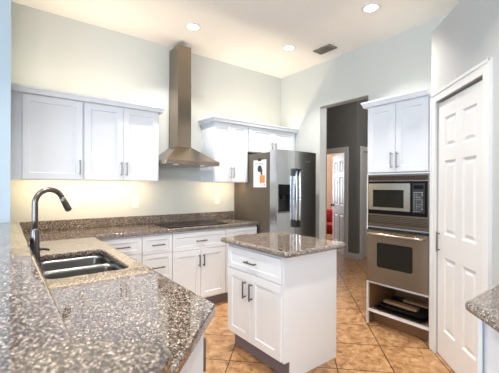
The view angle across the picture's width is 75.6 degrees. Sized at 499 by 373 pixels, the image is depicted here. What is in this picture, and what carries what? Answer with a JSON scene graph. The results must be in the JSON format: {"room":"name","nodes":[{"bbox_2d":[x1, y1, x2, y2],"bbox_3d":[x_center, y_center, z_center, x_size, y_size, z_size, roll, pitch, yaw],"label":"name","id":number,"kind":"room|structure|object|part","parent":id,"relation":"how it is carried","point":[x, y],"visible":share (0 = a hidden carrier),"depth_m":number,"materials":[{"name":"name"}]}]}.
{"room":"kitchen","nodes":[
{"label":"kitchen","id":0,"kind":"room"},
{"bbox_2d":[0,0,10,222],"bbox_3d":[-3.867,-0.180,1.294,4.650,3.025,0.770,0,0,-38],"label":"wall","id":1,"kind":"structure","parent":0,"point":[5,5],"depth_m":2.39,"materials":[{"name":"paint"}]},
{"bbox_2d":[10,2,280,232],"bbox_3d":[-0.837,-0.166,4.038,3.500,3.025,0.120,0,0,-38],"label":"wall","id":2,"kind":"structure","parent":0,"point":[49,50],"depth_m":3.54,"materials":[{"name":"paint"}]},
{"bbox_2d":[10,91,82,180],"bbox_3d":[-1.855,-0.427,2.945,0.548,0.738,0.365,0,0,-38],"label":"upper cabinet","id":3,"kind":"object","parent":2,"relation":"attached to","point":[47,132],"visible":0.97,"depth_m":2.83,"materials":[{"name":"white wood"}]},
{"bbox_3d":[-1.563,-0.177,2.963,0.011,0.135,0.036,0,0,-38],"label":"handle","id":4,"kind":"part","parent":3,"relation":"part of","materials":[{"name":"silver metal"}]},
{"bbox_2d":[70,196,77,207],"bbox_3d":[-1.768,0.155,3.240,0.072,0.116,0.008,0,0,-38],"label":"wall outlet","id":5,"kind":"object","parent":2,"relation":"attached to","point":[73,199],"visible":0.95,"depth_m":3.24,"materials":[{"name":"white plastic"}]},
{"bbox_2d":[11,83,164,114],"bbox_3d":[-1.540,-0.817,3.179,1.329,0.053,0.374,0,0,-38],"label":"crown molding","id":6,"kind":"structure","parent":2,"relation":"attached to","point":[14,87],"depth_m":2.96,"materials":[{"name":"white wood"}]},
{"bbox_2d":[81,102,158,181],"bbox_3d":[-1.346,-0.425,3.337,0.733,0.738,0.365,0,0,-38],"label":"upper cabinet","id":7,"kind":"object","parent":2,"relation":"attached to","point":[120,143],"visible":0.99,"depth_m":3.19,"materials":[{"name":"white wood"}]},
{"bbox_3d":[-1.407,-0.423,3.117,0.352,0.722,0.019,0,0,-38],"label":"door","id":8,"kind":"part","parent":7,"relation":"part of","materials":[{"name":"white wood"}]},
{"bbox_3d":[-1.122,-0.422,3.337,0.362,0.722,0.019,0,0,-38],"label":"door","id":9,"kind":"part","parent":7,"relation":"part of","materials":[{"name":"white wood"}]},
{"bbox_2d":[19,211,233,231],"bbox_3d":[-1.182,0.381,3.684,2.425,0.098,0.022,0,0,-38],"label":"backsplash","id":10,"kind":"structure","parent":2,"relation":"attached to","point":[51,225],"depth_m":3.51,"materials":[{"name":"stone"}]},
{"bbox_2d":[132,197,137,207],"bbox_3d":[-1.285,0.179,3.613,0.072,0.116,0.008,0,0,-38],"label":"wall outlet","id":11,"kind":"object","parent":2,"relation":"attached to","point":[134,199],"visible":1,"depth_m":3.61,"materials":[{"name":"white plastic"}]},
{"bbox_2d":[159,44,218,167],"bbox_3d":[-0.750,-0.929,3.720,0.655,1.389,0.481,0,0,-38],"label":"range hood","id":12,"kind":"object","parent":2,"relation":"attached to","point":[179,153],"visible":0.97,"depth_m":3.70,"materials":[{"name":"metal"}]},
{"bbox_2d":[215,196,218,203],"bbox_3d":[-0.430,0.178,4.271,0.072,0.116,0.008,0,0,-38],"label":"wall outlet","id":13,"kind":"object","parent":2,"relation":"attached to","point":[216,197],"visible":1,"depth_m":4.27,"materials":[{"name":"white plastic"}]},
{"bbox_2d":[201,121,247,182],"bbox_3d":[-0.309,-0.420,4.136,0.510,0.738,0.365,0,0,-38],"label":"upper cabinet","id":14,"kind":"object","parent":2,"relation":"attached to","point":[225,143],"visible":1,"depth_m":4.00,"materials":[{"name":"white wood"}]},
{"bbox_3d":[-0.326,-0.418,3.950,0.240,0.722,0.019,0,0,-38],"label":"door","id":15,"kind":"part","parent":14,"relation":"part of","materials":[{"name":"white wood"}]},
{"bbox_3d":[-0.129,-0.418,4.102,0.252,0.722,0.019,0,0,-38],"label":"door","id":16,"kind":"part","parent":14,"relation":"part of","materials":[{"name":"white wood"}]},
{"bbox_2d":[247,126,294,154],"bbox_3d":[0.244,-0.618,4.561,0.881,0.338,0.365,0,0,-38],"label":"upper cabinet","id":17,"kind":"object","parent":2,"relation":"attached to","point":[260,140],"visible":0.66,"depth_m":4.39,"materials":[{"name":"white wood"}]},
{"bbox_2d":[198,116,298,132],"bbox_3d":[0.029,-0.810,4.388,1.442,0.053,0.374,0,0,-38],"label":"crown molding","id":18,"kind":"structure","parent":17,"relation":"attached to","point":[211,118],"depth_m":4.10,"materials":[{"name":"white wood"}]},
{"bbox_3d":[0.152,-0.616,4.318,0.418,0.322,0.019,0,0,-38],"label":"door","id":19,"kind":"part","parent":17,"relation":"part of","materials":[{"name":"white wood"}]},
{"bbox_3d":[0.486,-0.615,4.575,0.419,0.322,0.019,0,0,-38],"label":"door","id":20,"kind":"part","parent":17,"relation":"part of","materials":[{"name":"white wood"}]},
{"bbox_2d":[11,0,460,99],"bbox_3d":[1.339,-1.709,2.287,14.100,0.080,11.200,0,0,-38],"label":"ceiling","id":21,"kind":"structure","parent":0,"point":[248,34],"depth_m":3.27,"materials":[{"name":"paint"}]},
{"bbox_2d":[185,23,200,30],"bbox_3d":[-0.595,-1.674,3.380,0.170,0.006,0.170,0,0,-38],"label":"recessed light","id":22,"kind":"object","parent":21,"relation":"in","point":[189,26],"visible":1,"depth_m":3.37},
{"bbox_2d":[282,45,295,50],"bbox_3d":[0.476,-1.669,3.880,0.170,0.006,0.170,0,0,-38],"label":"recessed light","id":23,"kind":"object","parent":21,"relation":"in","point":[286,47],"visible":1,"depth_m":3.87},
{"bbox_2d":[313,44,336,54],"bbox_3d":[0.918,-1.665,3.907,0.150,0.012,0.250,0,0,-38],"label":"ceiling vent","id":24,"kind":"object","parent":21,"relation":"in","point":[329,47],"visible":1,"depth_m":3.90,"materials":[{"name":"grey metal"}]},
{"bbox_2d":[361,3,380,12],"bbox_3d":[1.136,-1.666,3.006,0.170,0.006,0.170,0,0,-38],"label":"recessed light","id":25,"kind":"object","parent":21,"relation":"in","point":[371,7],"visible":1,"depth_m":2.99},
{"bbox_2d":[326,108,326,235],"bbox_3d":[1.076,-0.158,4.438,0.020,3.025,4.680,0,0,-38],"label":"wall","id":26,"kind":"structure","parent":0,"point":[326,108],"depth_m":4.46,"materials":[{"name":"paint"}]},
{"bbox_2d":[203,234,454,372],"bbox_3d":[1.325,1.381,2.287,14.100,0.050,11.200,0,0,-38],"label":"floor","id":27,"kind":"structure","parent":0,"point":[361,346],"depth_m":2.72,"materials":[{"name":"tile"}]},
{"bbox_2d":[99,236,141,262],"bbox_3d":[-1.362,0.908,3.188,0.418,0.872,0.581,0,0,-38],"label":"base cabinet","id":28,"kind":"object","parent":27,"relation":"on","point":[131,246],"visible":0.25,"depth_m":3.04,"materials":[{"name":"paint"}]},
{"bbox_3d":[-1.193,0.570,3.008,0.365,0.160,0.019,0,0,-38],"label":"drawer","id":29,"kind":"part","parent":28,"relation":"part of","materials":[{"name":"white wood"}]},
{"bbox_3d":[-1.194,0.795,3.008,0.365,0.280,0.019,0,0,-38],"label":"drawer","id":30,"kind":"part","parent":28,"relation":"part of","materials":[{"name":"white wood"}]},
{"bbox_2d":[141,233,171,279],"bbox_3d":[-1.072,0.909,3.412,0.312,0.872,0.581,0,0,-38],"label":"base cabinet","id":31,"kind":"object","parent":27,"relation":"on","point":[156,248],"visible":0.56,"depth_m":3.22,"materials":[{"name":"paint"}]},
{"bbox_3d":[-0.922,0.806,3.218,0.308,0.265,0.019,0,0,-38],"label":"drawer","id":32,"kind":"part","parent":31,"relation":"part of","materials":[{"name":"white wood"}]},
{"bbox_3d":[-0.921,0.580,3.218,0.308,0.178,0.019,0,0,-38],"label":"drawer","id":33,"kind":"part","parent":31,"relation":"part of","materials":[{"name":"white wood"}]},
{"bbox_2d":[180,335,205,372],"bbox_3d":[-0.415,0.912,1.129,0.527,0.872,1.030,0,0,-38],"label":"base cabinet","id":34,"kind":"object","parent":27,"relation":"on","point":[196,363],"visible":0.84,"depth_m":1.07,"materials":[{"name":"white wood"}]},
{"bbox_2d":[24,218,258,372],"bbox_3d":[-0.257,0.455,2.456,2.438,0.040,3.054,0,0,-38],"label":"countertop","id":35,"kind":"structure","parent":34,"relation":"on","point":[135,303],"depth_m":1.25,"materials":[{"name":"stone"}]},
{"bbox_2d":[30,187,71,265],"bbox_3d":[-1.126,0.217,1.825,0.062,0.428,0.233,0,0,30],"label":"faucet","id":36,"kind":"object","parent":35,"relation":"on","point":[35,247],"visible":0.81,"depth_m":1.75,"materials":[{"name":"metal"}]},
{"bbox_3d":[-1.132,0.122,1.813,0.030,0.238,0.174,0,0,30],"label":"spout","id":37,"kind":"part","parent":36,"relation":"part of","materials":[{"name":"metal"}]},
{"bbox_2d":[40,255,121,278],"bbox_3d":[-0.980,0.566,1.854,0.401,0.185,0.658,0,0,-38],"label":"sink","id":38,"kind":"object","parent":35,"relation":"in","point":[71,267],"visible":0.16,"depth_m":1.98,"materials":[{"name":"metal"}]},
{"bbox_3d":[-1.092,0.566,1.999,0.401,0.185,0.292,0,0,-38],"label":"bowl","id":39,"kind":"part","parent":38,"relation":"part of","materials":[{"name":"metal"}]},
{"bbox_3d":[-0.890,0.567,1.737,0.401,0.185,0.364,0,0,-38],"label":"bowl","id":40,"kind":"part","parent":38,"relation":"part of","materials":[{"name":"metal"}]},
{"bbox_2d":[155,220,227,227],"bbox_3d":[-0.665,0.429,3.704,0.730,0.007,0.428,0,0,-38],"label":"cooktop","id":41,"kind":"object","parent":35,"relation":"in","point":[204,222],"visible":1,"depth_m":3.68,"materials":[{"name":"black glass"}]},
{"bbox_3d":[-0.185,0.649,1.235,0.036,0.130,0.011,0,0,-38],"label":"handle","id":42,"kind":"part","parent":34,"relation":"part of","materials":[{"name":"silver metal"}]},
{"bbox_2d":[172,228,225,302],"bbox_3d":[-0.687,0.911,3.708,0.654,0.872,0.581,0,0,-38],"label":"base cabinet","id":43,"kind":"object","parent":27,"relation":"on","point":[199,256],"visible":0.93,"depth_m":3.51,"materials":[{"name":"paint"}]},
{"bbox_3d":[-0.667,0.951,3.414,0.324,0.532,0.019,0,0,-38],"label":"door","id":44,"kind":"part","parent":43,"relation":"part of","materials":[{"name":"white wood"}]},
{"bbox_3d":[-0.537,0.587,3.514,0.649,0.188,0.019,0,0,-38],"label":"drawer","id":45,"kind":"part","parent":43,"relation":"part of","materials":[{"name":"white wood"}]},
{"bbox_3d":[-0.409,0.952,3.613,0.322,0.532,0.019,0,0,-38],"label":"door","id":46,"kind":"part","parent":43,"relation":"part of","materials":[{"name":"white wood"}]},
{"bbox_2d":[222,225,256,300],"bbox_3d":[-0.244,0.913,4.050,0.462,0.872,0.581,0,0,-38],"label":"base cabinet","id":47,"kind":"object","parent":27,"relation":"on","point":[244,230],"visible":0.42,"depth_m":3.79,"materials":[{"name":"paint"}]},
{"bbox_3d":[-0.095,0.942,3.855,0.455,0.555,0.019,0,0,-38],"label":"door","id":48,"kind":"part","parent":47,"relation":"part of","materials":[{"name":"white wood"}]},
{"bbox_3d":[-0.093,0.577,3.855,0.455,0.165,0.019,0,0,-38],"label":"drawer","id":49,"kind":"part","parent":47,"relation":"part of","materials":[{"name":"white wood"}]},
{"bbox_2d":[234,149,315,237],"bbox_3d":[0.344,0.459,4.264,0.678,1.785,0.945,0,0,-38],"label":"refrigerator","id":50,"kind":"object","parent":27,"relation":"on","point":[287,203],"visible":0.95,"depth_m":3.92,"materials":[{"name":"silver metal"}]},
{"bbox_2d":[253,158,265,186],"bbox_3d":[0.124,-0.169,3.989,0.010,0.360,0.250,0,0,-38],"label":"paper sheet","id":51,"kind":"object","parent":50,"relation":"attached to","point":[259,166],"visible":1,"depth_m":3.99,"materials":[{"name":"white paper"}]},
{"bbox_2d":[260,175,264,182],"bbox_3d":[0.156,-0.092,3.951,0.001,0.095,0.100,0,0,-38],"label":"print","id":52,"kind":"object","parent":51,"relation":"attached to","point":[262,177],"depth_m":3.95},
{"bbox_3d":[0.400,0.414,3.875,0.292,1.695,0.140,0,0,-38],"label":"freezer door","id":53,"kind":"part","parent":50,"relation":"part of","materials":[{"name":"metal"}]},
{"bbox_3d":[0.406,0.041,3.813,0.170,0.122,0.024,0,0,-38],"label":"control panel","id":54,"kind":"part","parent":50,"relation":"part of","materials":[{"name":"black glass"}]},
{"bbox_3d":[0.550,-0.172,3.879,0.030,0.090,0.062,0,0,-38],"label":"handle mount","id":55,"kind":"part","parent":50,"relation":"part of","materials":[{"name":"black plastic"}]},
{"bbox_3d":[0.565,0.117,3.857,0.028,0.650,0.032,0,0,-38],"label":"handle","id":56,"kind":"part","parent":50,"relation":"part of","materials":[{"name":"metal"}]},
{"bbox_3d":[0.613,0.118,3.894,0.028,0.650,0.032,0,0,-38],"label":"handle","id":57,"kind":"part","parent":50,"relation":"part of","materials":[{"name":"metal"}]},
{"bbox_3d":[0.671,0.415,4.084,0.381,1.695,0.140,0,0,-38],"label":"fridge door","id":58,"kind":"part","parent":50,"relation":"part of","materials":[{"name":"metal"}]},
{"bbox_2d":[228,244,336,372],"bbox_3d":[0.230,0.915,2.634,0.626,0.872,0.692,0,0,-38],"label":"base cabinet","id":59,"kind":"object","parent":27,"relation":"on","point":[282,311],"visible":0.98,"depth_m":2.38,"materials":[{"name":"paint"}]},
{"bbox_3d":[-0.082,0.941,2.599,0.019,0.527,0.306,0,0,-38],"label":"door","id":60,"kind":"part","parent":59,"relation":"part of","materials":[{"name":"white wood"}]},
{"bbox_3d":[0.006,0.805,2.441,0.036,0.135,0.011,0,0,-38],"label":"handle","id":61,"kind":"part","parent":59,"relation":"part of","materials":[{"name":"silver metal"}]},
{"bbox_3d":[0.024,0.586,2.465,0.019,0.175,0.647,0,0,-38],"label":"drawer","id":62,"kind":"part","parent":59,"relation":"part of","materials":[{"name":"white wood"}]},
{"bbox_3d":[0.117,0.942,2.342,0.019,0.527,0.338,0,0,-38],"label":"door","id":63,"kind":"part","parent":59,"relation":"part of","materials":[{"name":"white wood"}]},
{"bbox_2d":[221,231,345,257],"bbox_3d":[0.256,0.458,2.635,0.665,0.041,0.810,0,0,-38],"label":"countertop","id":64,"kind":"structure","parent":59,"relation":"on","point":[280,244],"depth_m":2.47,"materials":[{"name":"stone"}]},
{"bbox_3d":[0.258,0.915,2.643,0.570,0.872,0.672,0,0,-38],"label":"panel","id":65,"kind":"part","parent":59,"relation":"part of","materials":[{"name":"white wood"}]},
{"bbox_2d":[327,209,332,233],"bbox_3d":[2.094,0.969,7.952,0.740,0.780,0.720,0,0,22],"label":"armchair","id":66,"kind":"object","parent":27,"relation":"on","point":[329,211],"visible":0.02,"depth_m":8.15,"materials":[{"name":"red fabric"}]},
{"bbox_3d":[2.064,1.004,7.878,0.540,0.210,0.520,0,0,22],"label":"seat","id":67,"kind":"part","parent":66,"relation":"part of","materials":[{"name":"red fabric"}]},
{"bbox_2d":[366,95,429,340],"bbox_3d":[1.550,0.288,3.118,0.575,2.138,0.597,0,0,-38],"label":"tall cabinet","id":68,"kind":"object","parent":27,"relation":"on","point":[398,132],"visible":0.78,"depth_m":2.98,"materials":[{"name":"white wood"}]},
{"bbox_3d":[1.268,-0.454,3.092,0.019,0.636,0.282,0,0,-38],"label":"door","id":69,"kind":"part","parent":68,"relation":"part of","materials":[{"name":"white wood"}]},
{"bbox_2d":[361,88,430,109],"bbox_3d":[1.536,-0.804,3.135,0.585,0.053,0.638,0,0,-38],"label":"crown molding","id":70,"kind":"structure","parent":68,"relation":"on","point":[422,92],"depth_m":2.93,"materials":[{"name":"white wood"}]},
{"bbox_3d":[1.349,-0.244,2.941,0.036,0.150,0.011,0,0,-38],"label":"handle","id":71,"kind":"part","parent":68,"relation":"part of","materials":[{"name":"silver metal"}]},
{"bbox_2d":[366,227,428,295],"bbox_3d":[1.498,0.663,3.076,0.547,0.522,0.577,0,0,-38],"label":"wall oven","id":72,"kind":"object","parent":68,"relation":"in","point":[395,258],"visible":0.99,"depth_m":2.91,"materials":[{"name":"silver metal"}]},
{"bbox_3d":[1.306,0.454,2.932,0.065,0.027,0.526,0,0,-38],"label":"handle","id":73,"kind":"part","parent":72,"relation":"part of","materials":[{"name":"metal"}]},
{"bbox_3d":[1.358,0.615,2.971,0.019,1.482,0.597,0,0,-38],"label":"frame","id":74,"kind":"part","parent":68,"relation":"part of","materials":[{"name":"white wood"}]},
{"bbox_2d":[368,173,429,231],"bbox_3d":[1.503,0.140,3.078,0.422,0.501,0.577,0,0,-38],"label":"microwave","id":75,"kind":"object","parent":68,"relation":"in","point":[398,201],"visible":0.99,"depth_m":2.93,"materials":[{"name":"silver metal"}]},
{"bbox_3d":[1.299,0.098,3.006,0.012,0.252,0.407,0,0,-38],"label":"door","id":76,"kind":"part","parent":75,"relation":"part of","materials":[{"name":"metal"}]},
{"bbox_2d":[369,226,428,232],"bbox_3d":[1.568,0.396,3.130,0.507,0.010,0.571,0,0,-38],"label":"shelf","id":77,"kind":"object","parent":68,"relation":"in","point":[369,226],"depth_m":2.96,"materials":[{"name":"silver metal"}]},
{"bbox_2d":[371,307,428,326],"bbox_3d":[1.560,1.220,3.128,0.498,0.018,0.557,0,0,-38],"label":"shelf","id":78,"kind":"object","parent":68,"relation":"attached to","point":[373,309],"depth_m":2.95,"materials":[{"name":"wood"}]},
{"bbox_2d":[373,304,428,322],"bbox_3d":[1.535,1.199,3.122,0.424,0.022,0.494,0,0,-38],"label":"baking tray","id":79,"kind":"object","parent":68,"relation":"on","point":[377,306],"visible":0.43,"depth_m":2.99,"materials":[{"name":"black metal"}]},
{"bbox_2d":[378,296,428,318],"bbox_3d":[1.546,1.173,3.124,0.384,0.030,0.444,0,0,-39],"label":"baking tray","id":80,"kind":"object","parent":79,"relation":"on","point":[422,313],"visible":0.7,"depth_m":3.09,"materials":[{"name":"black metal"}]},
{"bbox_2d":[383,299,418,311],"bbox_3d":[1.460,1.145,3.104,0.070,0.022,0.330,0,0,-38],"label":"cutting board","id":81,"kind":"object","parent":80,"relation":"on","point":[388,301],"visible":1,"depth_m":3.09,"materials":[{"name":"brown wood"}]},
{"bbox_2d":[403,298,428,308],"bbox_3d":[1.662,1.146,3.120,0.070,0.022,0.320,0,0,-38],"label":"cutting board","id":82,"kind":"object","parent":80,"relation":"on","point":[406,300],"visible":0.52,"depth_m":3.14,"materials":[{"name":"brown wood"}]},
{"bbox_3d":[1.445,-0.454,2.863,0.019,0.636,0.290,0,0,-38],"label":"door","id":83,"kind":"part","parent":68,"relation":"part of","materials":[{"name":"white wood"}]},
{"bbox_2d":[478,318,498,372],"bbox_3d":[1.107,0.919,1.117,0.433,0.872,1.151,0,0,11],"label":"base cabinet","id":84,"kind":"object","parent":27,"relation":"on","point":[488,338],"visible":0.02,"depth_m":1.28,"materials":[{"name":"paint"}]},
{"bbox_3d":[1.154,0.919,1.471,0.570,0.872,0.014,0,0,-38],"label":"panel","id":85,"kind":"part","parent":84,"relation":"part of","materials":[{"name":"white wood"}]},
{"bbox_2d":[465,284,498,331],"bbox_3d":[1.062,0.461,1.083,0.500,0.041,1.256,0,0,7],"label":"countertop","id":86,"kind":"structure","parent":84,"relation":"on","point":[485,306],"depth_m":1.19,"materials":[{"name":"stone"}]},
{"bbox_3d":[0.898,0.869,1.000,0.019,0.720,0.438,0,0,7],"label":"door","id":87,"kind":"part","parent":84,"relation":"part of","materials":[{"name":"white wood"}]},
{"bbox_2d":[327,153,343,208],"bbox_3d":[2.279,-0.152,8.211,2.970,3.025,2.970,0,0,-38],"label":"wall","id":88,"kind":"structure","parent":0,"point":[329,156],"depth_m":10.07,"materials":[{"name":"paint"}]},
{"bbox_2d":[327,100,360,253],"bbox_3d":[1.275,-0.157,6.983,0.120,3.025,2.490,0,0,-38],"label":"wall","id":89,"kind":"structure","parent":0,"point":[343,121],"depth_m":6.05,"materials":[{"name":"paint"}]},
{"bbox_2d":[331,154,343,254],"bbox_3d":[1.825,0.348,6.638,0.102,2.000,0.762,0,0,-4],"label":"door","id":90,"kind":"structure","parent":89,"relation":"in","point":[338,161],"depth_m":6.64,"materials":[{"name":"white wood"}]},
{"bbox_2d":[327,147,348,257],"bbox_3d":[1.577,0.300,6.476,0.016,2.115,0.955,0,0,-38],"label":"trim","id":91,"kind":"structure","parent":89,"relation":"attached to","point":[345,150],"depth_m":6.13,"materials":[{"name":"white wood"}]},
{"bbox_2d":[348,252,359,259],"bbox_3d":[1.966,1.304,6.054,0.118,0.110,0.193,0,0,-38],"label":"baseboard","id":92,"kind":"structure","parent":89,"relation":"attached to","point":[350,255],"depth_m":5.99,"materials":[{"name":"white wood"}]},
{"bbox_2d":[281,15,446,238],"bbox_3d":[3.052,-0.149,1.750,0.130,3.025,8.250,0,0,-38],"label":"wall","id":93,"kind":"structure","parent":0,"point":[400,63],"depth_m":4.05,"materials":[{"name":"paint"}]},
{"bbox_2d":[361,99,367,151],"bbox_3d":[3.103,-0.148,6.895,2.670,3.025,0.120,0,0,-38],"label":"wall","id":94,"kind":"structure","parent":0,"point":[364,112],"depth_m":6.11,"materials":[{"name":"paint"}]},
{"bbox_2d":[360,146,367,258],"bbox_3d":[2.477,0.304,6.329,1.020,2.115,0.016,0,0,-38],"label":"trim","id":95,"kind":"structure","parent":94,"relation":"attached to","point":[362,148],"depth_m":6.03,"materials":[{"name":"white wood"}]},
{"bbox_2d":[363,152,367,256],"bbox_3d":[2.446,0.348,6.369,0.830,2.010,0.035,0,0,-38],"label":"door","id":96,"kind":"structure","parent":94,"relation":"in","point":[365,154],"depth_m":6.18,"materials":[{"name":"white wood"}]},
{"bbox_2d":[431,0,498,352],"bbox_3d":[1.452,0.025,1.676,0.100,2.662,2.100,0,0,7],"label":"wall","id":97,"kind":"structure","parent":0,"point":[468,35],"depth_m":2.14,"materials":[{"name":"paint"}]},
{"bbox_2d":[436,80,482,372],"bbox_3d":[1.494,0.339,2.291,0.062,2.015,0.645,0,0,7],"label":"door","id":98,"kind":"structure","parent":97,"relation":"in","point":[459,233],"depth_m":2.27,"materials":[{"name":"white wood"}]},
{"bbox_2d":[429,57,492,352],"bbox_3d":[1.470,0.297,2.295,0.020,2.120,0.807,0,0,7],"label":"trim","id":99,"kind":"structure","parent":97,"relation":"attached to","point":[485,68],"depth_m":1.96,"materials":[{"name":"white wood"}]},
{"bbox_3d":[-1.023,0.828,1.412,0.228,1.035,2.516,0,0,-38],"label":"wall","id":100,"kind":"structure","parent":0,"visible":0},
{"bbox_2d":[0,222,170,372],"bbox_3d":[-1.025,0.290,1.289,0.511,0.039,2.707,0,0,-38],"label":"bar","id":101,"kind":"object","parent":100,"relation":"on","point":[35,337],"visible":1,"depth_m":0.57,"materials":[{"name":"stone"}]}
]}

